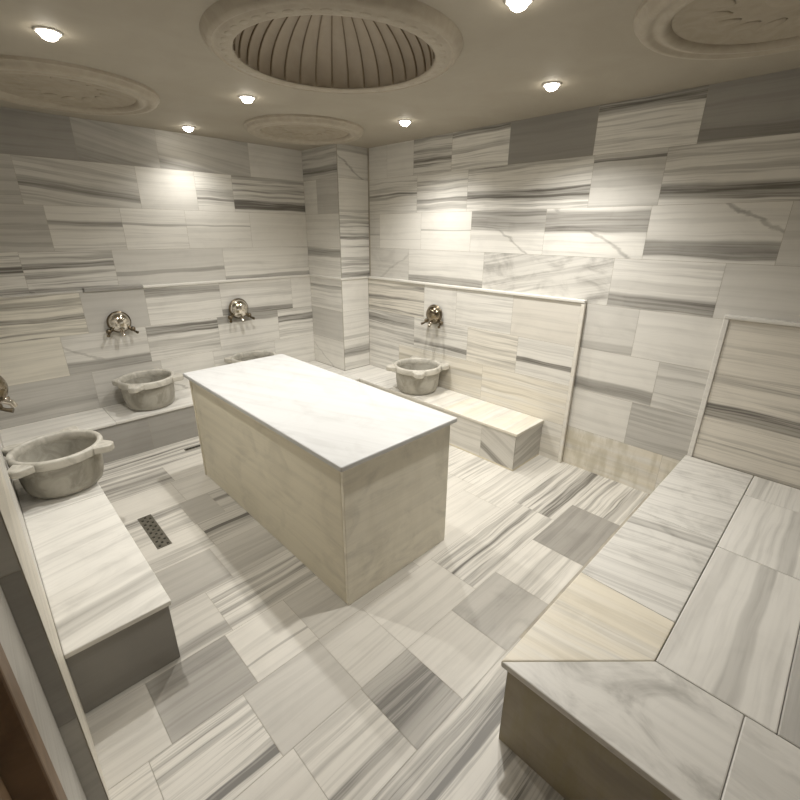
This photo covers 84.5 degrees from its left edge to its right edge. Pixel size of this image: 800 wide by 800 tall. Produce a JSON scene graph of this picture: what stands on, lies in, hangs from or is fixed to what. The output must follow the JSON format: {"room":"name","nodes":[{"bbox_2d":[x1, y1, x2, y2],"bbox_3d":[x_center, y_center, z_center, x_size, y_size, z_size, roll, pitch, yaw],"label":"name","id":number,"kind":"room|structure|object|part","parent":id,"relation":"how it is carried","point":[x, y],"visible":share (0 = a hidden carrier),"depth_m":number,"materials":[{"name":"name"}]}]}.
{"room":"spa","nodes":[
{"label":"spa","id":0,"kind":"room"},
{"bbox_2d":[0,438,109,799],"bbox_3d":[-1.237,0.077,1.185,0.174,2.580,5.000,-19,28,-41],"label":"wall","id":1,"kind":"structure","parent":0,"point":[29,640],"depth_m":1.07,"materials":[{"name":"stone"}]},
{"bbox_2d":[0,376,17,412],"bbox_3d":[-2.031,-0.051,2.215,0.123,0.218,0.255,-19,28,-41],"label":"tap","id":2,"kind":"object","parent":1,"relation":"attached to","point":[4,398],"visible":1,"depth_m":2.20,"materials":[{"name":"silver metal"}]},
{"bbox_3d":[-1.960,0.041,2.170,0.083,0.062,0.044,-6,22,-16],"label":"handle","id":3,"kind":"part","parent":2,"relation":"part of","materials":[{"name":"gold metal"}]},
{"bbox_3d":[-2.025,0.008,2.244,0.106,0.086,0.035,-19,28,-41],"label":"spout","id":4,"kind":"part","parent":2,"relation":"part of","materials":[{"name":"silver metal"}]},
{"bbox_2d":[0,643,67,799],"bbox_3d":[-0.293,0.569,0.317,0.112,2.055,0.979,-19,28,-41],"label":"door","id":5,"kind":"structure","parent":1,"relation":"in","point":[27,771],"depth_m":0.64,"materials":[{"name":"brown wood"}]},
{"bbox_2d":[0,107,315,429],"bbox_3d":[-1.901,-0.962,3.889,3.266,2.580,0.164,-19,28,-41],"label":"wall","id":6,"kind":"structure","parent":0,"point":[162,229],"depth_m":3.51,"materials":[{"name":"stone"}]},
{"bbox_2d":[106,311,138,337],"bbox_3d":[-2.229,-0.607,3.506,0.229,0.196,0.111,-19,28,-41],"label":"tap","id":7,"kind":"object","parent":6,"relation":"attached to","point":[117,321],"visible":1,"depth_m":3.48,"materials":[{"name":"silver metal"}]},
{"bbox_3d":[-2.297,-0.526,3.468,0.040,0.055,0.075,-6,22,-16],"label":"handle","id":8,"kind":"part","parent":7,"relation":"part of","materials":[{"name":"gold metal"}]},
{"bbox_3d":[-2.164,-0.572,3.590,0.075,0.055,0.040,7,22,17],"label":"handle","id":9,"kind":"part","parent":7,"relation":"part of","materials":[{"name":"gold metal"}]},
{"bbox_2d":[228,298,254,322],"bbox_3d":[-1.510,-0.847,4.154,0.255,0.218,0.123,-19,28,-41],"label":"tap","id":10,"kind":"object","parent":6,"relation":"attached to","point":[238,308],"visible":1,"depth_m":4.12,"materials":[{"name":"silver metal"}]},
{"bbox_2d":[302,144,369,370],"bbox_3d":[-0.637,-1.256,4.600,0.383,2.400,0.584,-19,28,-41],"label":"wall column","id":11,"kind":"structure","parent":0,"point":[335,176],"depth_m":4.35,"materials":[{"name":"stone"}]},
{"bbox_2d":[84,436,649,799],"bbox_3d":[-0.131,0.833,2.674,3.597,0.121,5.350,-19,28,-41],"label":"floor","id":12,"kind":"structure","parent":0,"point":[279,687],"depth_m":1.90,"materials":[{"name":"stone"}]},
{"bbox_2d":[13,479,179,713],"bbox_3d":[-1.761,0.704,2.378,0.349,0.310,2.101,-19,28,-41],"label":"stone bench","id":13,"kind":"object","parent":12,"relation":"on","point":[111,615],"visible":0.73,"depth_m":1.78,"materials":[{"name":"stone"}]},
{"bbox_2d":[1,426,114,498],"bbox_3d":[-1.917,0.356,2.502,0.470,0.248,0.483,-19,28,-41],"label":"stone basin","id":14,"kind":"object","parent":13,"relation":"on","point":[68,461],"visible":1,"depth_m":2.41,"materials":[{"name":"grey stone"}]},
{"bbox_3d":[-1.906,0.388,2.490,0.402,0.197,0.402,-19,28,-41],"label":"bowl","id":15,"kind":"part","parent":14,"relation":"part of","materials":[{"name":"grey stone"}]},
{"bbox_2d":[137,514,171,548],"bbox_3d":[-1.462,0.777,2.617,0.076,0.003,0.380,-19,28,-41],"label":"floor drain","id":16,"kind":"object","parent":12,"relation":"on","point":[154,531],"visible":1,"depth_m":2.61,"materials":[{"name":"metal"}]},
{"bbox_2d":[0,361,336,463],"bbox_3d":[-1.790,0.084,3.998,2.729,0.310,0.421,-19,28,-41],"label":"stone bench","id":17,"kind":"object","parent":12,"relation":"on","point":[132,432],"visible":0.34,"depth_m":3.48,"materials":[{"name":"stone"}]},
{"bbox_2d":[112,368,183,410],"bbox_3d":[-2.080,-0.076,3.630,0.421,0.248,0.448,13,24,29],"label":"stone basin","id":18,"kind":"object","parent":17,"relation":"on","point":[151,389],"visible":1,"depth_m":3.53,"materials":[{"name":"grey stone"}]},
{"bbox_3d":[-2.075,-0.055,3.647,0.390,0.197,0.390,-19,28,-41],"label":"bowl","id":19,"kind":"part","parent":18,"relation":"part of","materials":[{"name":"grey stone"}]},
{"bbox_2d":[224,350,277,362],"bbox_3d":[-1.404,-0.307,4.247,0.421,0.248,0.445,14,25,31],"label":"stone basin","id":20,"kind":"object","parent":17,"relation":"on","point":[247,355],"visible":0.31,"depth_m":4.35,"materials":[{"name":"grey stone"}]},
{"bbox_3d":[-1.399,-0.286,4.264,0.390,0.197,0.390,-19,28,-41],"label":"bowl","id":21,"kind":"part","parent":20,"relation":"part of","materials":[{"name":"grey stone"}]},
{"bbox_2d":[184,445,199,450],"bbox_3d":[-1.617,0.363,3.698,0.370,0.003,0.035,-19,28,-41],"label":"floor drain","id":22,"kind":"object","parent":12,"relation":"on","point":[196,446],"visible":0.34,"depth_m":3.62,"materials":[{"name":"metal"}]},
{"bbox_2d":[183,354,456,604],"bbox_3d":[-0.587,0.315,2.771,0.757,0.771,1.760,-19,28,-41],"label":"platform","id":23,"kind":"object","parent":12,"relation":"on","point":[350,476],"visible":1,"depth_m":2.28,"materials":[{"name":"stone"}]},
{"bbox_3d":[-1.167,0.113,3.323,0.710,0.744,0.020,-19,28,-41],"label":"panel","id":24,"kind":"part","parent":23,"relation":"part of","materials":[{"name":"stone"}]},
{"bbox_3d":[-0.826,0.414,2.543,0.020,0.744,1.651,-19,28,-41],"label":"panel","id":25,"kind":"part","parent":23,"relation":"part of","materials":[{"name":"stone"}]},
{"bbox_3d":[0.003,0.548,2.209,0.704,0.744,0.020,-19,28,-41],"label":"panel","id":26,"kind":"part","parent":23,"relation":"part of","materials":[{"name":"stone"}]},
{"bbox_2d":[329,365,543,470],"bbox_3d":[0.077,0.105,3.982,0.773,0.310,2.215,-19,28,-41],"label":"stone bench","id":27,"kind":"object","parent":12,"relation":"on","point":[504,437],"visible":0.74,"depth_m":3.52,"materials":[{"name":"stone"}]},
{"bbox_2d":[386,356,448,394],"bbox_3d":[0.149,-0.210,4.025,0.472,0.248,0.464,-19,28,-41],"label":"stone basin","id":28,"kind":"object","parent":27,"relation":"on","point":[415,375],"visible":1,"depth_m":3.91,"materials":[{"name":"grey stone"}]},
{"bbox_3d":[0.160,-0.189,4.042,0.406,0.197,0.406,-19,28,-41],"label":"bowl","id":29,"kind":"part","parent":28,"relation":"part of","materials":[{"name":"grey stone"}]},
{"bbox_2d":[499,455,799,799],"bbox_3d":[1.504,0.935,1.742,2.057,0.379,1.267,-19,28,-41],"label":"bench","id":30,"kind":"object","parent":12,"relation":"on","point":[668,668],"visible":1,"depth_m":1.45,"materials":[{"name":"stone"}]},
{"bbox_3d":[1.228,0.800,1.594,0.806,0.025,0.310,-19,28,-41],"label":"seat","id":31,"kind":"part","parent":30,"relation":"part of","materials":[{"name":"stone"}]},
{"bbox_3d":[1.731,0.628,2.053,0.592,0.025,0.310,-19,28,-41],"label":"seat","id":32,"kind":"part","parent":30,"relation":"part of","materials":[{"name":"stone"}]},
{"bbox_3d":[2.046,0.521,2.341,0.282,0.025,0.310,-19,28,-41],"label":"seat","id":33,"kind":"part","parent":30,"relation":"part of","materials":[{"name":"stone"}]},
{"bbox_3d":[1.548,0.919,1.288,0.806,0.025,0.606,-19,28,-41],"label":"seat","id":34,"kind":"part","parent":30,"relation":"part of","materials":[{"name":"stone"}]},
{"bbox_2d":[0,0,799,150],"bbox_3d":[-0.112,-1.505,1.819,3.347,0.060,5.100,-19,28,-41],"label":"ceiling","id":35,"kind":"structure","parent":0,"point":[590,47],"depth_m":2.07,"materials":[{"name":"paint"}]},
{"bbox_2d":[33,26,62,41],"bbox_3d":[-1.382,-1.434,1.734,0.094,0.031,0.094,-19,28,-41],"label":"recessed light","id":36,"kind":"object","parent":35,"relation":"in","point":[49,34],"visible":1,"depth_m":1.71,"materials":[{"name":"beige"}]},
{"bbox_3d":[-1.382,-1.433,1.734,0.068,0.029,0.068,-19,28,-41],"label":"bulb","id":37,"kind":"part","parent":36,"relation":"part of","materials":[{"name":"beige"}]},
{"bbox_2d":[0,55,159,115],"bbox_3d":[-1.841,-1.692,2.410,0.944,0.048,0.944,-19,28,-41],"label":"ceiling medallion","id":38,"kind":"object","parent":35,"relation":"attached to","point":[47,84],"visible":1,"depth_m":2.40,"materials":[{"name":"paint"}]},
{"bbox_3d":[-1.841,-1.699,2.408,0.693,0.017,0.693,-19,28,-41],"label":"relief panel","id":39,"kind":"part","parent":38,"relation":"part of","materials":[{"name":"paint"}]},
{"bbox_2d":[181,126,194,131],"bbox_3d":[-1.598,-2.044,3.324,0.094,0.031,0.094,-19,28,-41],"label":"recessed light","id":40,"kind":"object","parent":35,"relation":"in","point":[186,128],"visible":1,"depth_m":3.30,"materials":[{"name":"beige"}]},
{"bbox_3d":[-1.598,-2.043,3.325,0.068,0.029,0.068,-19,28,-41],"label":"bulb","id":41,"kind":"part","parent":40,"relation":"part of","materials":[{"name":"beige glass"}]},
{"bbox_2d":[238,95,254,103],"bbox_3d":[-0.891,-1.749,2.568,0.094,0.031,0.094,-19,28,-41],"label":"recessed light","id":42,"kind":"object","parent":35,"relation":"in","point":[248,99],"visible":1,"depth_m":2.55,"materials":[{"name":"beige"}]},
{"bbox_3d":[-0.891,-1.748,2.568,0.068,0.029,0.068,-19,28,-41],"label":"bulb","id":43,"kind":"part","parent":42,"relation":"part of","materials":[{"name":"beige glass"}]},
{"bbox_2d":[244,114,363,144],"bbox_3d":[-0.718,-2.041,3.344,0.887,0.048,0.887,-19,28,-41],"label":"ceiling medallion","id":44,"kind":"object","parent":35,"relation":"attached to","point":[305,129],"visible":1,"depth_m":3.29,"materials":[{"name":"paint"}]},
{"bbox_3d":[-0.718,-2.047,3.341,0.651,0.017,0.651,-19,28,-41],"label":"relief panel","id":45,"kind":"part","parent":44,"relation":"part of","materials":[{"name":"paint"}]},
{"bbox_2d":[199,0,462,93],"bbox_3d":[-0.271,-1.588,1.838,1.071,0.284,1.071,17,27,37],"label":"dome","id":46,"kind":"object","parent":35,"relation":"attached to","point":[324,46],"visible":1,"depth_m":2.02,"materials":[{"name":"paint"}]},
{"bbox_2d":[398,119,411,125],"bbox_3d":[0.035,-1.943,3.095,0.094,0.031,0.094,-19,28,-41],"label":"recessed light","id":47,"kind":"object","parent":35,"relation":"in","point":[404,122],"visible":1,"depth_m":3.07,"materials":[{"name":"beige"}]},
{"bbox_3d":[0.035,-1.942,3.095,0.068,0.029,0.068,-19,28,-41],"label":"bulb","id":48,"kind":"part","parent":47,"relation":"part of","materials":[{"name":"beige glass"}]},
{"bbox_2d":[505,0,532,11],"bbox_3d":[0.397,-1.320,1.471,0.094,0.031,0.094,-19,28,-41],"label":"recessed light","id":49,"kind":"object","parent":35,"relation":"in","point":[515,5],"visible":1,"depth_m":1.46,"materials":[{"name":"beige"}]},
{"bbox_2d":[542,81,560,90],"bbox_3d":[0.793,-1.635,2.304,0.094,0.031,0.094,-19,28,-41],"label":"recessed light","id":50,"kind":"object","parent":35,"relation":"in","point":[552,85],"visible":1,"depth_m":2.28,"materials":[{"name":"beige"}]},
{"bbox_3d":[0.793,-1.634,2.304,0.068,0.029,0.068,-19,28,-41],"label":"bulb","id":51,"kind":"part","parent":50,"relation":"part of","materials":[{"name":"beige"}]},
{"bbox_2d":[633,0,799,59],"bbox_3d":[1.282,-1.294,1.432,0.944,0.048,0.944,-19,28,-41],"label":"ceiling medallion","id":52,"kind":"object","parent":35,"relation":"attached to","point":[683,29],"visible":1,"depth_m":1.62,"materials":[{"name":"paint"}]},
{"bbox_3d":[1.282,-1.301,1.429,0.693,0.017,0.693,-19,28,-41],"label":"relief panel","id":53,"kind":"part","parent":52,"relation":"part of","materials":[{"name":"paint"}]},
{"bbox_2d":[367,68,799,494],"bbox_3d":[1.026,-0.725,3.329,0.163,2.580,5.120,-19,28,-41],"label":"wall","id":54,"kind":"structure","parent":0,"point":[623,277],"depth_m":2.85,"materials":[{"name":"stone"}]},
{"bbox_2d":[421,304,442,327],"bbox_3d":[0.291,-0.751,3.935,0.113,0.200,0.233,-19,28,-41],"label":"tap","id":55,"kind":"object","parent":54,"relation":"attached to","point":[433,313],"visible":1,"depth_m":3.90,"materials":[{"name":"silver metal"}]}
]}

